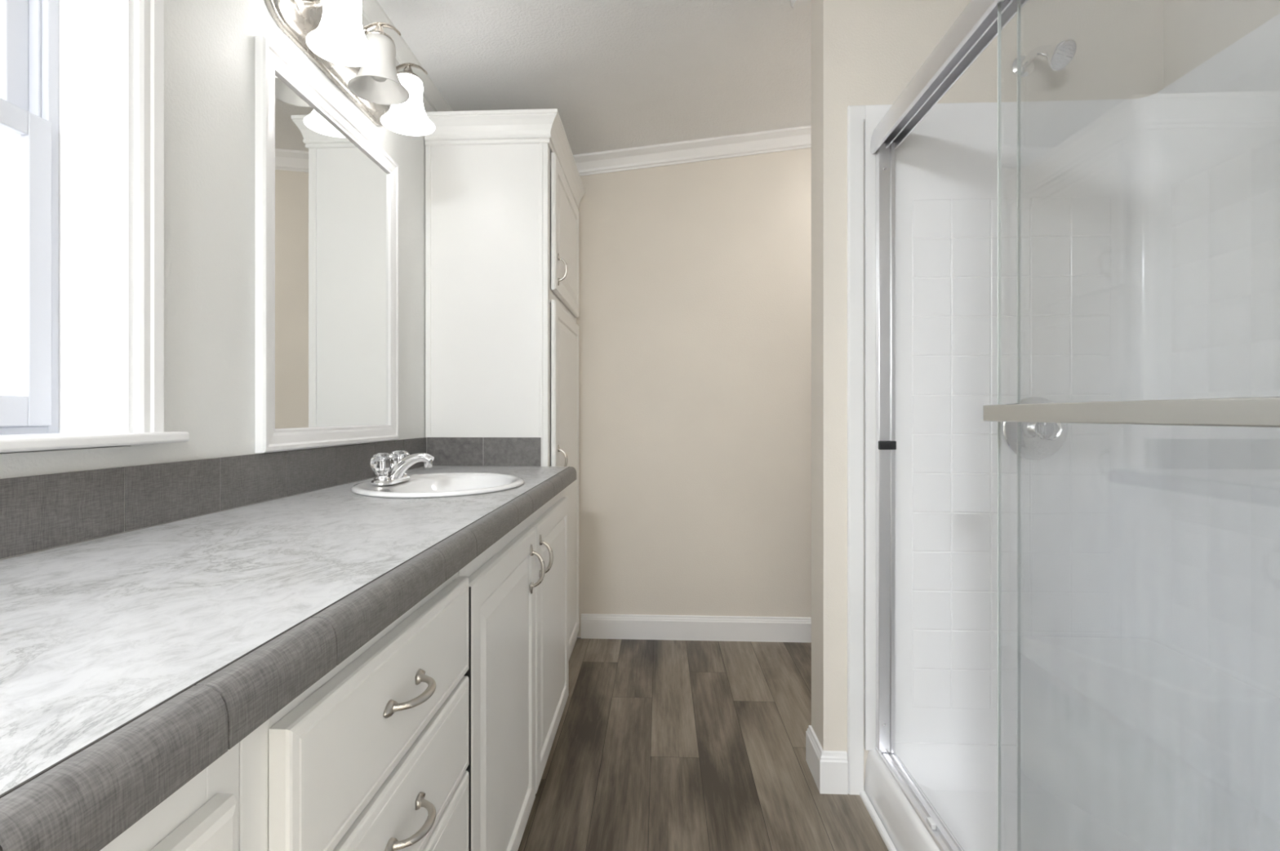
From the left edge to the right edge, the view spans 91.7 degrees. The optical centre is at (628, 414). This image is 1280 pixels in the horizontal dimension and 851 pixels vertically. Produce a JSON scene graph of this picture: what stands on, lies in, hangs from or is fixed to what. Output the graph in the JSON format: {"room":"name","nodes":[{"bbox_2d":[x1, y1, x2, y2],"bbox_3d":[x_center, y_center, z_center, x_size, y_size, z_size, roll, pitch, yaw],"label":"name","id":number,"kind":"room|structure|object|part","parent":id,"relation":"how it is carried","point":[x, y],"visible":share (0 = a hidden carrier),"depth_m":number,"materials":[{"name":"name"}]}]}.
{"room":"bathroom","nodes":[
{"label":"bathroom","id":0,"kind":"room"},
{"bbox_2d":[0,0,435,479],"bbox_3d":[-0.881,-0.200,0.397,0.140,2.500,5.305,0,0,3],"label":"wall","id":1,"kind":"structure","parent":0,"point":[209,45],"depth_m":1.18,"materials":[{"name":"paint"}]},
{"bbox_2d":[0,0,189,453],"bbox_3d":[-0.860,-0.468,0.604,0.202,1.030,0.891,0,0,3],"label":"window","id":2,"kind":"structure","parent":1,"relation":"in","point":[82,82],"depth_m":0.97,"materials":[{"name":"white paint"}]},
{"bbox_3d":[-0.922,-0.218,0.609,0.006,0.397,0.633,0,0,3],"label":"pane","id":3,"kind":"part","parent":2,"relation":"part of","materials":[{"name":"clear glass"}]},
{"bbox_3d":[-0.949,-0.657,0.611,0.024,0.484,0.685,0,0,3],"label":"sash","id":4,"kind":"part","parent":2,"relation":"part of","materials":[{"name":"white plastic"}]},
{"bbox_3d":[-0.920,-0.216,0.609,0.028,0.468,0.697,0,0,3],"label":"sash","id":5,"kind":"part","parent":2,"relation":"part of","materials":[{"name":"white plastic"}]},
{"bbox_3d":[-0.927,-0.450,0.610,0.028,0.959,0.733,0,0,3],"label":"frame","id":6,"kind":"part","parent":2,"relation":"part of","materials":[{"name":"white plastic"}]},
{"bbox_3d":[-0.836,0.038,0.603,0.154,0.018,0.891,0,0,3],"label":"sill","id":7,"kind":"part","parent":2,"relation":"part of","materials":[{"name":"white paint"}]},
{"bbox_3d":[-0.792,-0.476,0.605,0.017,1.013,0.837,0,0,3],"label":"casing","id":8,"kind":"part","parent":2,"relation":"part of","materials":[{"name":"white paint"}]},
{"bbox_2d":[0,437,426,559],"bbox_3d":[-0.777,0.131,0.946,0.008,0.099,2.469,0,0,3],"label":"backsplash","id":9,"kind":"structure","parent":1,"relation":"attached to","point":[37,513],"depth_m":1.01,"materials":[{"name":"grey tile"}]},
{"bbox_2d":[254,35,399,453],"bbox_3d":[-0.740,-0.348,1.599,0.021,0.856,0.657,0,0,3],"label":"wall mirror","id":10,"kind":"object","parent":1,"relation":"attached to","point":[326,195],"visible":1,"depth_m":1.49,"materials":[{"name":"white paint"}]},
{"bbox_2d":[275,74,387,429],"bbox_3d":[-0.746,-0.348,1.600,0.005,0.768,0.569,0,0,3],"label":"mirror glass","id":11,"kind":"object","parent":10,"relation":"attached to","point":[331,188],"depth_m":1.53,"materials":[{"name":"silver mirror"}]},
{"bbox_2d":[265,0,435,136],"bbox_3d":[-0.656,-0.914,1.577,0.190,0.186,0.596,0,0,3],"label":"vanity light","id":12,"kind":"object","parent":1,"relation":"attached to","point":[360,61],"visible":1,"depth_m":1.53,"materials":[{"name":"white glass"}]},
{"bbox_3d":[-0.706,-0.938,1.397,0.067,0.085,0.060,0,0,3],"label":"arm","id":13,"kind":"part","parent":12,"relation":"part of","materials":[{"name":"silver metal"}]},
{"bbox_3d":[-0.643,-0.885,1.394,0.146,0.128,0.146,0,0,3],"label":"lamp shade","id":14,"kind":"part","parent":12,"relation":"part of","materials":[{"name":"white glass"}]},
{"bbox_3d":[-0.643,-0.894,1.394,0.058,0.092,0.058,0,0,3],"label":"bulb","id":15,"kind":"part","parent":12,"relation":"part of","materials":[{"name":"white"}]},
{"bbox_3d":[-0.634,-0.885,1.576,0.146,0.128,0.146,0,0,3],"label":"lamp shade","id":16,"kind":"part","parent":12,"relation":"part of","materials":[{"name":"white glass"}]},
{"bbox_3d":[-0.634,-0.894,1.576,0.058,0.092,0.058,0,0,3],"label":"bulb","id":17,"kind":"part","parent":12,"relation":"part of","materials":[{"name":"white glass"}]},
{"bbox_3d":[-0.625,-0.885,1.757,0.146,0.128,0.146,0,0,3],"label":"lamp shade","id":18,"kind":"part","parent":12,"relation":"part of","materials":[{"name":"white glass"}]},
{"bbox_3d":[-0.625,-0.894,1.757,0.058,0.092,0.058,0,0,3],"label":"bulb","id":19,"kind":"part","parent":12,"relation":"part of","materials":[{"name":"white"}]},
{"bbox_2d":[361,0,452,111],"bbox_3d":[-0.794,-1.141,0.343,0.040,0.042,5.205,0,0,3],"label":"trim","id":20,"kind":"structure","parent":1,"relation":"attached to","point":[371,10],"depth_m":1.96,"materials":[{"name":"paint"}]},
{"bbox_2d":[377,0,811,155],"bbox_3d":[0.330,-1.420,0.286,2.570,0.560,5.405,0,0,3],"label":"ceiling","id":21,"kind":"structure","parent":0,"point":[617,74],"depth_m":2.15,"materials":[{"name":"white paint"}]},
{"bbox_2d":[790,0,811,13],"bbox_3d":[0.551,-1.274,1.905,0.110,0.036,0.110,0,0,8],"label":"smoke detector","id":22,"kind":"object","parent":21,"relation":"attached to","point":[798,6],"visible":0.75,"depth_m":1.91,"materials":[{"name":"white paint"}]},
{"bbox_2d":[576,147,811,637],"bbox_3d":[0.532,-0.250,2.932,2.430,2.600,0.100,0,0,3],"label":"wall","id":23,"kind":"structure","parent":0,"point":[694,321],"depth_m":2.89,"materials":[{"name":"beige paint"}]},
{"bbox_2d":[573,125,811,176],"bbox_3d":[0.478,-1.236,2.859,2.330,0.327,0.052,0,0,3],"label":"trim","id":24,"kind":"structure","parent":23,"relation":"attached to","point":[794,138],"depth_m":2.87,"materials":[{"name":"white paint"}]},
{"bbox_2d":[581,613,811,643],"bbox_3d":[0.709,0.994,2.867,1.870,0.112,0.013,0,0,3],"label":"baseboard","id":25,"kind":"structure","parent":23,"relation":"attached to","point":[593,626],"depth_m":2.88,"materials":[{"name":"white paint"}]},
{"bbox_2d":[517,637,888,850],"bbox_3d":[0.350,1.080,0.285,2.530,0.060,5.205,0,0,3],"label":"floor","id":26,"kind":"structure","parent":0,"point":[658,745],"depth_m":1.89,"materials":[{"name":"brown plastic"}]},
{"bbox_2d":[99,742,239,850],"bbox_3d":[-0.564,0.638,0.104,0.516,0.824,0.792,0,0,3],"label":"vanity cabinet","id":27,"kind":"object","parent":26,"relation":"on","point":[202,815],"visible":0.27,"depth_m":0.43,"materials":[{"name":"white wood"}]},
{"bbox_3d":[-0.315,0.620,0.094,0.019,0.676,0.736,0,0,3],"label":"door","id":28,"kind":"part","parent":27,"relation":"part of","materials":[{"name":"white wood"}]},
{"bbox_2d":[239,572,468,850],"bbox_3d":[-0.513,0.638,0.765,0.551,0.824,0.528,0,0,3],"label":"base cabinet","id":29,"kind":"object","parent":26,"relation":"on","point":[372,756],"visible":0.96,"depth_m":0.69,"materials":[{"name":"white wood"}]},
{"bbox_3d":[-0.281,0.501,0.769,0.019,0.146,0.494,0,0,3],"label":"drawer","id":30,"kind":"part","parent":29,"relation":"part of","materials":[{"name":"white wood"}]},
{"bbox_3d":[-0.255,0.338,0.754,0.035,0.019,0.118,0,0,3],"label":"handle","id":31,"kind":"part","parent":29,"relation":"part of","materials":[{"name":"silver metal"}]},
{"bbox_3d":[-0.255,0.497,0.754,0.035,0.019,0.118,0,0,3],"label":"handle","id":32,"kind":"part","parent":29,"relation":"part of","materials":[{"name":"silver metal"}]},
{"bbox_3d":[-0.281,0.655,0.769,0.019,0.145,0.494,0,0,3],"label":"drawer","id":33,"kind":"part","parent":29,"relation":"part of","materials":[{"name":"white wood"}]},
{"bbox_2d":[424,108,585,659],"bbox_3d":[-0.456,0.001,2.534,0.490,2.099,0.787,0,0,3],"label":"linen cabinet","id":34,"kind":"object","parent":26,"relation":"on","point":[504,190],"visible":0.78,"depth_m":2.18,"materials":[{"name":"white wood"}]},
{"bbox_3d":[-0.464,-0.999,2.535,0.475,0.101,0.787,0,0,3],"label":"crown","id":35,"kind":"part","parent":34,"relation":"part of","materials":[{"name":"white wood"}]},
{"bbox_3d":[-0.274,0.005,2.545,0.018,1.970,0.748,0,0,3],"label":"frame","id":36,"kind":"part","parent":34,"relation":"part of","materials":[{"name":"white wood"}]},
{"bbox_3d":[-0.241,0.170,2.270,0.035,0.118,0.019,0,0,3],"label":"handle","id":37,"kind":"part","parent":34,"relation":"part of","materials":[{"name":"silver metal"}]},
{"bbox_3d":[-0.241,-0.530,2.270,0.035,0.118,0.019,0,0,3],"label":"handle","id":38,"kind":"part","parent":34,"relation":"part of","materials":[{"name":"silver metal"}]},
{"bbox_3d":[-0.254,0.295,2.546,0.017,1.410,0.650,0,0,3],"label":"door","id":39,"kind":"part","parent":34,"relation":"part of","materials":[{"name":"white wood"}]},
{"bbox_3d":[-0.254,-0.693,2.546,0.017,0.491,0.650,0,0,3],"label":"door","id":40,"kind":"part","parent":34,"relation":"part of","materials":[{"name":"white wood"}]},
{"bbox_2d":[457,489,568,850],"bbox_3d":[-0.472,0.638,1.590,0.551,0.824,1.121,0,0,3],"label":"base cabinet","id":41,"kind":"object","parent":26,"relation":"on","point":[517,673],"visible":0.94,"depth_m":1.35,"materials":[{"name":"white wood"}]},
{"bbox_2d":[0,437,576,850],"bbox_3d":[-0.512,0.153,0.932,0.540,0.144,2.490,0,0,3],"label":"countertop","id":42,"kind":"structure","parent":41,"relation":"on","point":[154,617],"depth_m":0.63,"materials":[{"name":"stone"}]},
{"bbox_2d":[370,450,434,485],"bbox_3d":[-0.569,0.137,1.590,0.138,0.080,0.160,0,0,3],"label":"faucet","id":43,"kind":"object","parent":42,"relation":"on","point":[389,469],"visible":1,"depth_m":1.57,"materials":[{"name":"silver metal"}]},
{"bbox_3d":[-0.612,0.125,1.540,0.057,0.057,0.054,0,0,3],"label":"knob","id":44,"kind":"part","parent":43,"relation":"part of","materials":[{"name":"clear plastic"}]},
{"bbox_3d":[-0.609,0.168,1.592,0.052,0.012,0.160,0,0,3],"label":"plate","id":45,"kind":"part","parent":43,"relation":"part of","materials":[{"name":"silver metal"}]},
{"bbox_3d":[-0.607,0.125,1.644,0.057,0.057,0.054,0,0,3],"label":"knob","id":46,"kind":"part","parent":43,"relation":"part of","materials":[{"name":"white plastic"}]},
{"bbox_3d":[-0.561,0.138,1.590,0.122,0.078,0.048,0,0,3],"label":"spout","id":47,"kind":"part","parent":43,"relation":"part of","materials":[{"name":"silver metal"}]},
{"bbox_2d":[351,472,524,497],"bbox_3d":[-0.476,0.243,1.586,0.410,0.146,0.490,0,0,3],"label":"sink","id":48,"kind":"object","parent":42,"relation":"in","point":[451,484],"visible":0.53,"depth_m":1.67,"materials":[{"name":"white ceramic"}]},
{"bbox_3d":[-0.255,0.621,1.289,0.019,0.679,0.532,0,0,3],"label":"door","id":49,"kind":"part","parent":41,"relation":"part of","materials":[{"name":"white wood"}]},
{"bbox_3d":[-0.260,0.601,1.581,0.018,0.749,1.118,0,0,3],"label":"frame","id":50,"kind":"part","parent":41,"relation":"part of","materials":[{"name":"white wood"}]},
{"bbox_3d":[-0.218,0.372,1.491,0.035,0.118,0.019,0,0,3],"label":"handle","id":51,"kind":"part","parent":41,"relation":"part of","materials":[{"name":"silver metal"}]},
{"bbox_3d":[-0.213,0.370,1.603,0.035,0.118,0.019,0,0,3],"label":"handle","id":52,"kind":"part","parent":41,"relation":"part of","materials":[{"name":"silver metal"}]},
{"bbox_3d":[-0.228,0.621,1.841,0.019,0.679,0.556,0,0,3],"label":"door","id":53,"kind":"part","parent":41,"relation":"part of","materials":[{"name":"white wood"}]},
{"bbox_2d":[863,13,1279,850],"bbox_3d":[1.013,0.099,0.946,0.798,1.902,1.516,0,0,3],"label":"shower stall","id":54,"kind":"object","parent":26,"relation":"on","point":[1150,225],"visible":1,"depth_m":1.67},
{"bbox_2d":[859,791,897,850],"bbox_3d":[0.604,1.043,0.962,0.013,0.014,1.501,0,0,3],"label":"trim","id":55,"kind":"structure","parent":54,"relation":"attached to","point":[891,847],"depth_m":1.58,"materials":[{"name":"white paint"}]},
{"bbox_3d":[1.041,0.037,1.695,0.780,1.775,0.016,0,0,3],"label":"panel","id":56,"kind":"part","parent":54,"relation":"part of","materials":[{"name":"clear glass"}]},
{"bbox_2d":[1001,396,1067,460],"bbox_3d":[1.097,0.038,1.643,0.172,0.172,0.083,0,0,3],"label":"shower valve","id":57,"kind":"object","parent":54,"relation":"attached to","point":[1039,441],"visible":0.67,"depth_m":1.67,"materials":[{"name":"silver metal"}]},
{"bbox_3d":[1.098,0.038,1.657,0.044,0.044,0.020,0,0,3],"label":"valve stem","id":58,"kind":"part","parent":57,"relation":"part of","materials":[{"name":"silver metal"}]},
{"bbox_3d":[1.097,0.038,1.624,0.060,0.061,0.044,0,0,3],"label":"knob","id":59,"kind":"part","parent":57,"relation":"part of","materials":[{"name":"clear plastic"}]},
{"bbox_2d":[871,0,1279,850],"bbox_3d":[0.645,0.066,0.970,0.081,1.708,1.475,0,0,3],"label":"shower door","id":60,"kind":"structure","parent":54,"relation":"attached to","point":[980,22],"depth_m":1.34,"materials":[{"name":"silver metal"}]},
{"bbox_3d":[1.365,0.039,0.933,0.094,1.782,1.477,0,0,3],"label":"panel","id":61,"kind":"part","parent":54,"relation":"part of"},
{"bbox_2d":[811,0,1164,791],"bbox_3d":[1.067,-0.250,1.774,1.045,2.600,0.140,0,0,3],"label":"wall partition","id":62,"kind":"structure","parent":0,"point":[864,52],"depth_m":1.73,"materials":[{"name":"beige paint"}]},
{"bbox_2d":[805,725,848,795],"bbox_3d":[0.806,0.994,1.787,0.548,0.112,0.166,0,0,3],"label":"baseboard","id":63,"kind":"structure","parent":62,"relation":"attached to","point":[828,770],"depth_m":1.72,"materials":[{"name":"white paint"}]},
{"bbox_2d":[847,102,989,795],"bbox_3d":[0.796,0.098,1.711,0.380,1.904,0.013,0,0,3],"label":"trim","id":64,"kind":"structure","parent":62,"relation":"attached to","point":[855,113],"depth_m":1.71,"materials":[{"name":"white paint"}]},
{"bbox_2d":[1011,38,1076,78],"bbox_3d":[1.097,-0.935,1.634,0.072,0.096,0.156,0,0,-10],"label":"shower head","id":65,"kind":"object","parent":62,"relation":"attached to","point":[1059,55],"visible":0.98,"depth_m":1.59,"materials":[{"name":"silver metal"}]},
{"bbox_3d":[1.085,-0.958,1.659,0.022,0.034,0.090,0,0,-9],"label":"shower arm","id":66,"kind":"part","parent":65,"relation":"part of","materials":[{"name":"silver metal"}]},
{"bbox_2d":[1164,0,1279,88],"bbox_3d":[1.464,-0.250,0.923,0.100,2.600,1.520,0,0,3],"label":"wall","id":67,"kind":"structure","parent":0,"point":[1195,31],"depth_m":1.57,"materials":[{"name":"beige paint"}]}
]}

